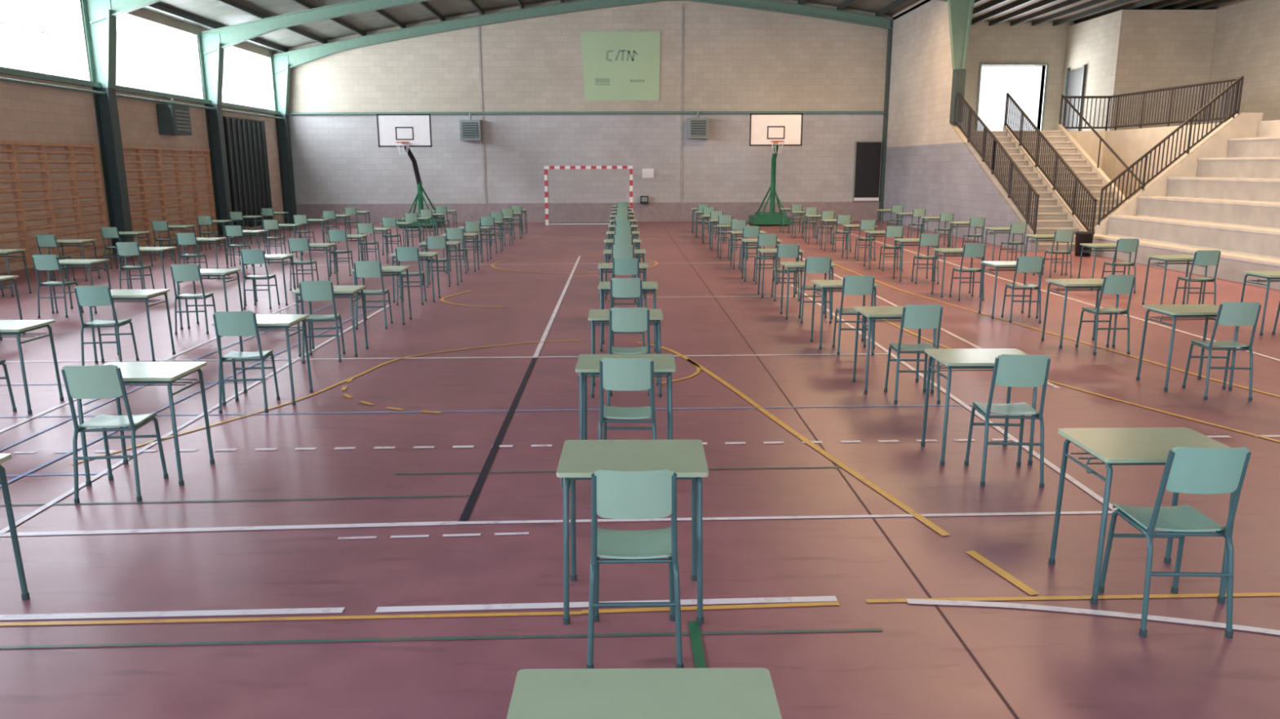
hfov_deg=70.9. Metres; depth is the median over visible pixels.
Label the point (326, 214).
chair
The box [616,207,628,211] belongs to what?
chair
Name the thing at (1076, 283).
school desk
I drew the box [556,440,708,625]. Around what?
school desk
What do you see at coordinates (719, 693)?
school desk
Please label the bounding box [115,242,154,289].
chair
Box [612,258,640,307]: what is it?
chair
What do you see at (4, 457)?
school desk
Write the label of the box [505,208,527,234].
school desk
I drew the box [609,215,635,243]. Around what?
school desk
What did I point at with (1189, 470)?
chair
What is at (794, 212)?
school desk
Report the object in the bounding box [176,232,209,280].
chair
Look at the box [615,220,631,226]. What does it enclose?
chair
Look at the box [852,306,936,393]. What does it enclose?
school desk
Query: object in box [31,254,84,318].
chair
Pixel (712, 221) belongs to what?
school desk
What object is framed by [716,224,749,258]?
school desk
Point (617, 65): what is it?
sign
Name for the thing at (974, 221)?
chair
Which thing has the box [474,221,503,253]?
school desk
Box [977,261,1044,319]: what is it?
school desk
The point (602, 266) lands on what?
school desk
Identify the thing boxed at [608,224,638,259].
school desk
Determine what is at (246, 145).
door
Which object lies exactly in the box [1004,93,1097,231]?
stair railing
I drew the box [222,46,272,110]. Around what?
window
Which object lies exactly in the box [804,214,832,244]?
school desk
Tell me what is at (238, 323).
chair
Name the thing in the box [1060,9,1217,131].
wall
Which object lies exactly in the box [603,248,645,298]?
school desk
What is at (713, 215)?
chair
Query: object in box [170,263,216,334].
chair
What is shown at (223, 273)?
school desk
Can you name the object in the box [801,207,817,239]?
chair
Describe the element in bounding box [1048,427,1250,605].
school desk
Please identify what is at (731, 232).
school desk
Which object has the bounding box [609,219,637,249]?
school desk
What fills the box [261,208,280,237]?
chair
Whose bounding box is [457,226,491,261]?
school desk
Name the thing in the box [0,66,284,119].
trim
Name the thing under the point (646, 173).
paper notice
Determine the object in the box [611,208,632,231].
school desk
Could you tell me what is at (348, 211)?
chair
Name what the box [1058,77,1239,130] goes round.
stair railing
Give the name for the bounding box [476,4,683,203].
trim
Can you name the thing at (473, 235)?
school desk
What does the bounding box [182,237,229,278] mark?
school desk
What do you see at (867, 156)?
door
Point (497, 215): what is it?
chair
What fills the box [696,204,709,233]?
chair
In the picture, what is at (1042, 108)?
door frame
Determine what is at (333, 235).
chair
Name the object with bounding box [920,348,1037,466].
school desk
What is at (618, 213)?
chair
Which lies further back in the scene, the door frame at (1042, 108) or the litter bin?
the door frame at (1042, 108)
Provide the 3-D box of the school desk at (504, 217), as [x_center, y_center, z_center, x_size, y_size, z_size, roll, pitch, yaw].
[-3.858,-3.528,24.621,0.690,0.755,0.500,0,12,0]
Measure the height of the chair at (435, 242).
0.908 m
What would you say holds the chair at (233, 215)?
on the floor
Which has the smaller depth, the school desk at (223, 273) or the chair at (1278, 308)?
the chair at (1278, 308)
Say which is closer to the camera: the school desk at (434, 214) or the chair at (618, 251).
the chair at (618, 251)
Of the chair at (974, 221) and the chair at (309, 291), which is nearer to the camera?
the chair at (309, 291)
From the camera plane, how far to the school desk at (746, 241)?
16.64 m
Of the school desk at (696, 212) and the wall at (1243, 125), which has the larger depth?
the school desk at (696, 212)
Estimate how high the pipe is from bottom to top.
0.100 m
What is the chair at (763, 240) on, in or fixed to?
on the floor
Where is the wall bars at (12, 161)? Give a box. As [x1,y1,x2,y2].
[0,140,111,264]
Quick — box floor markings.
[0,224,1279,718]
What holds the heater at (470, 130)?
attached to the wall at (735, 58)
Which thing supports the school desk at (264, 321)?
on the floor
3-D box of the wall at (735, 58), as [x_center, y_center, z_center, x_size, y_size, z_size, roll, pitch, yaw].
[2.867,-9.775,33.913,33.300,9.000,0.320,0,12,-1]
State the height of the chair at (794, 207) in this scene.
0.908 m
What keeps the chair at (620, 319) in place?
on the floor
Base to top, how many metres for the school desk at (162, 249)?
0.755 m
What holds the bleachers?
on the floor
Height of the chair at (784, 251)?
0.908 m
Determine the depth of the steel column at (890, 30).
33.82 m
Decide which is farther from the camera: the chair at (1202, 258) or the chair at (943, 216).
the chair at (943, 216)
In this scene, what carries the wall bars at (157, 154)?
attached to the wall at (28, 113)
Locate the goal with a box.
[543,165,632,225]
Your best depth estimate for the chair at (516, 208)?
28.16 m
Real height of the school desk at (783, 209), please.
0.755 m
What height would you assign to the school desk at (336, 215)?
0.755 m
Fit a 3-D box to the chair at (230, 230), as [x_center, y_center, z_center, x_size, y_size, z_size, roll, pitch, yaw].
[-8.599,-2.425,19.226,0.416,0.908,0.486,-2,12,-7]
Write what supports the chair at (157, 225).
on the floor
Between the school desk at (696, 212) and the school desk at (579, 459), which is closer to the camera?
the school desk at (579, 459)
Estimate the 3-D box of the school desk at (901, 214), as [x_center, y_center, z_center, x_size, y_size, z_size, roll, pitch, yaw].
[7.760,-3.824,25.801,0.690,0.755,0.500,0,12,-1]
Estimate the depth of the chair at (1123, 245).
14.90 m
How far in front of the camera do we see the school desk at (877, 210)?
27.95 m
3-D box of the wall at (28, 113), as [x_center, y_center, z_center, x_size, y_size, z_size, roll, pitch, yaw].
[-13.178,-4.241,13.983,0.300,6.700,40.300,0,12,-1]
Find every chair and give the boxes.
[0,359,17,412]
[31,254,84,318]
[35,235,75,283]
[61,364,168,503]
[74,284,139,365]
[100,226,134,271]
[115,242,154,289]
[151,221,179,260]
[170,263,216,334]
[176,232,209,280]
[197,216,221,252]
[213,311,279,413]
[224,225,253,268]
[229,211,252,244]
[240,248,279,309]
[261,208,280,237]
[262,219,286,253]
[287,238,319,290]
[293,214,315,249]
[298,280,345,364]
[322,210,341,243]
[327,230,353,276]
[344,207,360,234]
[353,261,392,329]
[356,223,380,262]
[381,217,401,255]
[395,246,426,305]
[404,213,421,248]
[419,209,435,240]
[426,235,450,287]
[435,206,449,235]
[445,228,469,274]
[464,222,483,262]
[480,216,497,253]
[489,212,505,246]
[501,208,515,239]
[510,205,524,235]
[586,469,684,668]
[598,357,656,439]
[606,307,650,405]
[608,278,644,354]
[609,244,636,302]
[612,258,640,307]
[613,234,633,278]
[614,215,628,225]
[614,226,631,235]
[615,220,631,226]
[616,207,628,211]
[616,211,629,219]
[617,201,626,205]
[617,204,628,208]
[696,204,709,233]
[701,207,715,238]
[708,210,724,244]
[716,215,733,252]
[727,220,747,260]
[738,226,760,271]
[753,234,777,284]
[770,244,799,301]
[787,204,802,233]
[798,257,831,324]
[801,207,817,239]
[816,210,834,244]
[831,214,851,252]
[831,275,875,355]
[853,220,875,260]
[878,226,903,271]
[884,304,942,404]
[887,205,903,226]
[906,208,925,238]
[911,233,940,284]
[933,213,954,248]
[949,243,986,301]
[960,217,985,254]
[964,354,1050,488]
[998,222,1026,261]
[1000,256,1044,323]
[1041,229,1074,277]
[1075,275,1135,355]
[1098,446,1251,639]
[1100,238,1139,293]
[1172,250,1221,305]
[1182,302,1261,400]
[1271,301,1279,334]
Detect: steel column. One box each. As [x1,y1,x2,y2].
[878,20,893,221]
[947,0,974,123]
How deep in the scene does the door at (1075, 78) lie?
32.91 m
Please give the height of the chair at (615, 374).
0.908 m
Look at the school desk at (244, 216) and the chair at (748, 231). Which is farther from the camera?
the school desk at (244, 216)
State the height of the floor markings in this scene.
0.004 m
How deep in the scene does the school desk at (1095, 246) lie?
15.42 m
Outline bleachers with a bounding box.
[1090,120,1279,289]
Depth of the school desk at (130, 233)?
19.09 m
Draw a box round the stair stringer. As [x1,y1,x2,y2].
[1003,124,1128,231]
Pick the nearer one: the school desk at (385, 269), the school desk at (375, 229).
the school desk at (385, 269)
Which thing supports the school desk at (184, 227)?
on the floor
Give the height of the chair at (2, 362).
0.908 m
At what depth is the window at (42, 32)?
20.05 m
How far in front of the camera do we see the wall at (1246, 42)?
28.46 m
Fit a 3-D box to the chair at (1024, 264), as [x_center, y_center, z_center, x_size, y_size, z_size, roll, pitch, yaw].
[5.267,-0.988,12.343,0.416,0.908,0.486,1,12,6]
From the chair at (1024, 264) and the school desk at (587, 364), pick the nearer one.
the school desk at (587, 364)
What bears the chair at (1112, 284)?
on the floor
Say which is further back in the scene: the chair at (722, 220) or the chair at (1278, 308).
the chair at (722, 220)
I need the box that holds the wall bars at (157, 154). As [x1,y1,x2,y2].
[122,145,217,244]
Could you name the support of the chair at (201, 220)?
on the floor
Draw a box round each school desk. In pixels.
[0,248,31,297]
[0,275,25,340]
[0,320,64,414]
[0,453,30,600]
[47,239,100,281]
[47,258,111,313]
[76,361,214,486]
[88,288,175,363]
[107,231,153,269]
[124,246,179,293]
[158,225,197,258]
[176,268,243,329]
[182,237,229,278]
[199,220,234,250]
[212,314,313,405]
[228,230,269,266]
[232,215,264,244]
[238,253,296,306]
[260,212,290,238]
[267,223,303,257]
[291,243,338,288]
[291,285,368,357]
[297,218,328,248]
[321,214,351,242]
[326,234,368,274]
[343,211,371,236]
[351,266,412,325]
[355,227,392,262]
[380,222,413,254]
[389,251,440,302]
[400,217,431,247]
[417,213,445,239]
[418,241,462,285]
[431,209,457,235]
[440,232,479,271]
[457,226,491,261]
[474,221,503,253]
[486,216,512,245]
[497,212,522,239]
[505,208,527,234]
[506,667,782,718]
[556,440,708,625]
[575,354,675,439]
[587,309,663,398]
[597,281,657,351]
[598,262,648,307]
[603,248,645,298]
[604,239,641,279]
[606,231,639,262]
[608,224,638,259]
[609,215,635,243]
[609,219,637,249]
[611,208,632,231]
[611,211,634,236]
[691,208,713,232]
[695,211,718,237]
[701,214,726,243]
[709,219,737,250]
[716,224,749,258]
[729,231,766,269]
[741,238,782,281]
[757,248,804,297]
[779,208,804,232]
[779,262,835,319]
[791,211,817,237]
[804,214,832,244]
[809,280,879,349]
[820,219,852,250]
[841,224,877,258]
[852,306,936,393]
[863,231,903,269]
[875,208,902,231]
[892,238,936,281]
[896,213,924,238]
[920,217,951,246]
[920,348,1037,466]
[931,248,986,297]
[947,221,982,254]
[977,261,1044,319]
[984,226,1023,261]
[1024,234,1069,275]
[1040,278,1119,348]
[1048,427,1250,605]
[1077,243,1131,290]
[1136,304,1239,391]
[1142,254,1207,304]
[1240,271,1279,335]
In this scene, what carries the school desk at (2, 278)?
on the floor
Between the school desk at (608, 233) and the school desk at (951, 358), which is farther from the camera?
the school desk at (608, 233)
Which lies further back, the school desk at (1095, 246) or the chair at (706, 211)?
the chair at (706, 211)
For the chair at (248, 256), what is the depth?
13.56 m
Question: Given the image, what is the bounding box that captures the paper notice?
[642,168,653,177]
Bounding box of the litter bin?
[1074,231,1094,257]
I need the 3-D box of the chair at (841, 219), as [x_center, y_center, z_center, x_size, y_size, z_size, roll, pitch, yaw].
[5.038,-3.159,22.401,0.416,0.908,0.486,0,12,2]
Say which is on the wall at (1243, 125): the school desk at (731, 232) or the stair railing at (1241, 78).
the stair railing at (1241, 78)
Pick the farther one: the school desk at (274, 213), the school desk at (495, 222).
the school desk at (274, 213)
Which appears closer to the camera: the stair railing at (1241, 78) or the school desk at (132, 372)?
the school desk at (132, 372)
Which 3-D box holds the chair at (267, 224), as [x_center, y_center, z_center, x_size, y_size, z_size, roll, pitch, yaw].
[-8.657,-2.863,21.255,0.416,0.908,0.486,-2,12,-9]
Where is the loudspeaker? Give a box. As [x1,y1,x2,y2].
[640,195,648,204]
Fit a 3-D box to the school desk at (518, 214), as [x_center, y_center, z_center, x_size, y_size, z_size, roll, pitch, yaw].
[-3.864,-3.969,26.664,0.690,0.755,0.500,-1,12,-2]
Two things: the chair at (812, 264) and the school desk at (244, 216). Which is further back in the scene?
the school desk at (244, 216)
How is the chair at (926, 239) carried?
on the floor
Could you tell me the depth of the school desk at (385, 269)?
12.21 m
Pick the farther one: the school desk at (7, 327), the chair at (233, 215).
the chair at (233, 215)
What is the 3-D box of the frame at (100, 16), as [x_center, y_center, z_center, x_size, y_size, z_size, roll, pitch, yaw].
[3.135,-6.897,22.117,32.700,8.350,0.340,0,12,-1]
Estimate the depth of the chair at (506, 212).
26.11 m
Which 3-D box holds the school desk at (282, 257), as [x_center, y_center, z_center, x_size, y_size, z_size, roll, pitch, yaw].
[-5.827,-1.254,14.118,0.690,0.755,0.500,-1,12,-2]
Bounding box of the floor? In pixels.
[0,220,1279,718]
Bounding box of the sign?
[580,31,660,100]
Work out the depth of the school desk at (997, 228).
19.48 m
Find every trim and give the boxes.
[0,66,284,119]
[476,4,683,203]
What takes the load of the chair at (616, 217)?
on the floor
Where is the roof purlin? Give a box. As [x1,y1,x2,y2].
[146,0,1235,52]
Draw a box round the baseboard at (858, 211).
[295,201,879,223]
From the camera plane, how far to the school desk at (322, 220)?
23.50 m
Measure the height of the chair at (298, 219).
0.908 m
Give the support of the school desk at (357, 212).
on the floor
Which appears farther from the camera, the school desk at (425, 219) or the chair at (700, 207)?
the chair at (700, 207)
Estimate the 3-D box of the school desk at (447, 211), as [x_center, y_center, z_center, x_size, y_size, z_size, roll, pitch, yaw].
[-6.145,-4.325,28.347,0.690,0.755,0.500,0,12,0]
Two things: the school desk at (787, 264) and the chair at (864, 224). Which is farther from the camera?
the chair at (864, 224)
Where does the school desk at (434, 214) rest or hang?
on the floor
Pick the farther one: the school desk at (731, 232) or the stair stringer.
the stair stringer
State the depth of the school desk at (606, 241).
16.60 m
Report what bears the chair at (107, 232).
on the floor
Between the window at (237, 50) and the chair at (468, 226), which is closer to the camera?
the chair at (468, 226)
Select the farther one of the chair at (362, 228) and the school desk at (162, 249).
the chair at (362, 228)
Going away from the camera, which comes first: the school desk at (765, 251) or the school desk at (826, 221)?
the school desk at (765, 251)
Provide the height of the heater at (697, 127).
1.000 m
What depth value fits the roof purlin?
30.02 m
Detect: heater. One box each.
[156,97,191,135]
[459,112,482,141]
[687,111,708,138]
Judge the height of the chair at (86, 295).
0.908 m
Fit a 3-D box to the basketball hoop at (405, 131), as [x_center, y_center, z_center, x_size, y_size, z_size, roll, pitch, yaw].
[-7.924,-6.521,31.252,1.800,3.824,2.818,0,12,-1]
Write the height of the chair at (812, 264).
0.908 m
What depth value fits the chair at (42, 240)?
16.55 m
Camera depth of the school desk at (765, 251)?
14.60 m
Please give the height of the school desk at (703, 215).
0.755 m
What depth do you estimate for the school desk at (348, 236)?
18.10 m
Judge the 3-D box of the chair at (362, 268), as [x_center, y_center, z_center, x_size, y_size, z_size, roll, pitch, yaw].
[-3.581,-0.890,12.032,0.416,0.908,0.486,-1,12,-4]
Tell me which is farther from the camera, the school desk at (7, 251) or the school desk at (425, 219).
the school desk at (425, 219)
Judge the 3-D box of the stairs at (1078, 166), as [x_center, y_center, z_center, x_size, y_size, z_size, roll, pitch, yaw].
[12.021,-4.845,24.899,1.550,3.103,5.820,0,12,-1]
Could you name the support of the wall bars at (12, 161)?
attached to the wall at (28, 113)
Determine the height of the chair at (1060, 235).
0.908 m
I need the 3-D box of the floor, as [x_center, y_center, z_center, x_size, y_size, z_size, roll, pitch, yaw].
[3.236,-1.421,17.008,33.600,0.200,44.300,0,12,-1]
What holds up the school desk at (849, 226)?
on the floor
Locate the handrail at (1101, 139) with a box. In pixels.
[1058,94,1146,186]
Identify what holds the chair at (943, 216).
on the floor
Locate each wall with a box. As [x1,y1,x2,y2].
[0,0,284,273]
[273,0,1074,204]
[882,0,1039,252]
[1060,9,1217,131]
[1067,122,1225,199]
[1094,112,1262,235]
[1202,0,1279,124]
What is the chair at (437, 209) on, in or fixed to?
on the floor
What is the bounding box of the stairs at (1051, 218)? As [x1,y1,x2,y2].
[964,130,1078,251]
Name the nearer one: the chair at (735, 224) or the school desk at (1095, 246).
the school desk at (1095, 246)
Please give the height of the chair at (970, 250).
0.908 m
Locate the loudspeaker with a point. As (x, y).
(643, 199)
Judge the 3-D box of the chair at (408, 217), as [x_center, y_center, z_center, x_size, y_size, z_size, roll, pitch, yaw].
[-6.047,-3.440,23.883,0.416,0.908,0.486,-2,12,-8]
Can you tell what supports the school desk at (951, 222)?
on the floor
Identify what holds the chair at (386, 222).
on the floor
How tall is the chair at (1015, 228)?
0.908 m
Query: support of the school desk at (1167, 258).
on the floor
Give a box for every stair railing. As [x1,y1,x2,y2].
[953,93,1039,234]
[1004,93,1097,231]
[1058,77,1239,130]
[1097,75,1244,225]
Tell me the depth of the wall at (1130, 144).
26.04 m
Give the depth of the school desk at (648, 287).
10.40 m
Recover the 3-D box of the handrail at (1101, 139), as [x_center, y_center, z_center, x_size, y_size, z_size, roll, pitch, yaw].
[12.861,-5.669,24.856,0.060,3.626,5.633,0,12,-1]
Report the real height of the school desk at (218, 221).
0.755 m
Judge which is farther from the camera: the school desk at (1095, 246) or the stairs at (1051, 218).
the stairs at (1051, 218)
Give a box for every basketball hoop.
[376,114,444,227]
[748,113,803,226]
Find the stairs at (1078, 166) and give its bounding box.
[1013,130,1120,231]
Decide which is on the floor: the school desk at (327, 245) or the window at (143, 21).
the school desk at (327, 245)
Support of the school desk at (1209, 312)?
on the floor
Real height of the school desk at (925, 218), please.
0.755 m
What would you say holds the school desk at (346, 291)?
on the floor
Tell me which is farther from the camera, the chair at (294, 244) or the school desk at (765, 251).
the chair at (294, 244)
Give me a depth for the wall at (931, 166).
29.05 m
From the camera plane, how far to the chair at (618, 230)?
18.16 m
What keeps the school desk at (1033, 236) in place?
on the floor
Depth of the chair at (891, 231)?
18.13 m
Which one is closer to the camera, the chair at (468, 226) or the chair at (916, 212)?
the chair at (468, 226)
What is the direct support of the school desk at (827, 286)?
on the floor
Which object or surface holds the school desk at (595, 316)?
on the floor
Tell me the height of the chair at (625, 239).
0.908 m
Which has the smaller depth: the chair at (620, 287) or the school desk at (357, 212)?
the chair at (620, 287)
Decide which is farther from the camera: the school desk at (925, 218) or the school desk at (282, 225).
the school desk at (925, 218)
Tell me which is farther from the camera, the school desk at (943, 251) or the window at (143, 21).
the window at (143, 21)
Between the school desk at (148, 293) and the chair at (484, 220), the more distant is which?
the chair at (484, 220)
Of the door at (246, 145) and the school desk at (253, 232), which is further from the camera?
the door at (246, 145)
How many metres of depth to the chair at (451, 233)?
17.92 m
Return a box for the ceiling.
[142,0,1213,51]
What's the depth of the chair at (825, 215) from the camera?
24.14 m
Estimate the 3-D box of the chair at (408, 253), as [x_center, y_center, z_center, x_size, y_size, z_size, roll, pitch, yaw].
[-3.595,-1.331,14.073,0.416,0.908,0.486,-1,12,-5]
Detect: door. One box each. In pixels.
[222,115,273,227]
[852,141,881,201]
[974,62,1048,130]
[1061,64,1086,131]
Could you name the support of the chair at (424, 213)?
on the floor
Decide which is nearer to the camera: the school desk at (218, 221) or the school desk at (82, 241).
the school desk at (82, 241)
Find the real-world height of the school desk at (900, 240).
0.755 m
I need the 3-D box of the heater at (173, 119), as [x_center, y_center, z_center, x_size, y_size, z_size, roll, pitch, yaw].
[-13.026,-6.805,25.150,0.450,1.000,1.000,0,12,-1]
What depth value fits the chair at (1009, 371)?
5.96 m
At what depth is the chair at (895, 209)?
27.23 m
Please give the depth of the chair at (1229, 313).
8.15 m
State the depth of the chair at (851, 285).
10.09 m
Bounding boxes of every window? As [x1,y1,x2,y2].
[0,0,84,79]
[116,14,199,98]
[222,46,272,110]
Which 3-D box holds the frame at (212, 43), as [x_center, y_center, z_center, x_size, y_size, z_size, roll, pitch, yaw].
[-1.956,-8.123,27.878,22.780,8.350,0.340,0,12,-1]
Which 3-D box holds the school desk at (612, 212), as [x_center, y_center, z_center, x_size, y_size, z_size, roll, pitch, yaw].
[-0.514,-4.078,27.115,0.690,0.755,0.500,0,12,-1]
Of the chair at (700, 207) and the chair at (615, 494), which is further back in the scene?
the chair at (700, 207)
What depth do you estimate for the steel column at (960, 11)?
26.73 m
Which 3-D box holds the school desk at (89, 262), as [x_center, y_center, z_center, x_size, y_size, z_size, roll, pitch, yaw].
[-8.373,-1.099,13.439,0.690,0.755,0.500,0,12,0]
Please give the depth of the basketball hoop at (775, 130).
30.57 m
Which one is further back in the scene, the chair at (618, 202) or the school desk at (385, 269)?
the chair at (618, 202)
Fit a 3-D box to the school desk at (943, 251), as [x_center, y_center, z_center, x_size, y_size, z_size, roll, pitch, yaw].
[5.205,-1.425,14.729,0.690,0.755,0.500,0,12,-1]
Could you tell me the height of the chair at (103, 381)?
0.908 m
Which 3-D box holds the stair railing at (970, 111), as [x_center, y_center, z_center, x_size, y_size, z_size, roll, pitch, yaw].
[9.646,-5.584,24.620,0.070,3.882,6.002,0,12,-1]
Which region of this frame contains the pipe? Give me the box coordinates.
[289,111,884,115]
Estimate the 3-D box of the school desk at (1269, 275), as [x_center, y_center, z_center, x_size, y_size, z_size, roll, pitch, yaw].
[8.116,-0.724,11.436,0.690,0.755,0.500,0,12,-1]
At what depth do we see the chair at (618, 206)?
28.47 m
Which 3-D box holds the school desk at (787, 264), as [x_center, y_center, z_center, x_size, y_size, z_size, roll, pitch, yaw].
[2.363,-0.982,12.724,0.690,0.755,0.500,0,12,-1]
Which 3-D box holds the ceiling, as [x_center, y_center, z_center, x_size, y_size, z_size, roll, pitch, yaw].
[3.304,-8.349,13.469,33.300,2.444,40.300,0,12,-1]
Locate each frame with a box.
[80,0,162,253]
[197,0,947,235]
[270,0,893,223]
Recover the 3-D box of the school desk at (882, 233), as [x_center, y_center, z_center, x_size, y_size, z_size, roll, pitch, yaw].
[5.072,-2.293,18.755,0.690,0.755,0.500,0,12,0]
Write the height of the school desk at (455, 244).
0.755 m
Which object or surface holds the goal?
on the floor
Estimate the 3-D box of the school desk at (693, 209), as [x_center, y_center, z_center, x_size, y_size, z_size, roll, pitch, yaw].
[2.022,-4.508,29.065,0.690,0.755,0.500,-1,12,-2]
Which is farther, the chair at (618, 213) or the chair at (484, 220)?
the chair at (618, 213)
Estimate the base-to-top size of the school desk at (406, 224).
0.755 m
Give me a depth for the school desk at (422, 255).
14.23 m
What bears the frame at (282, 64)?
on the floor
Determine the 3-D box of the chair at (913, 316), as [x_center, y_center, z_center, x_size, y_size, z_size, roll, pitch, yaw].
[2.509,-0.089,8.221,0.416,0.908,0.486,0,12,2]

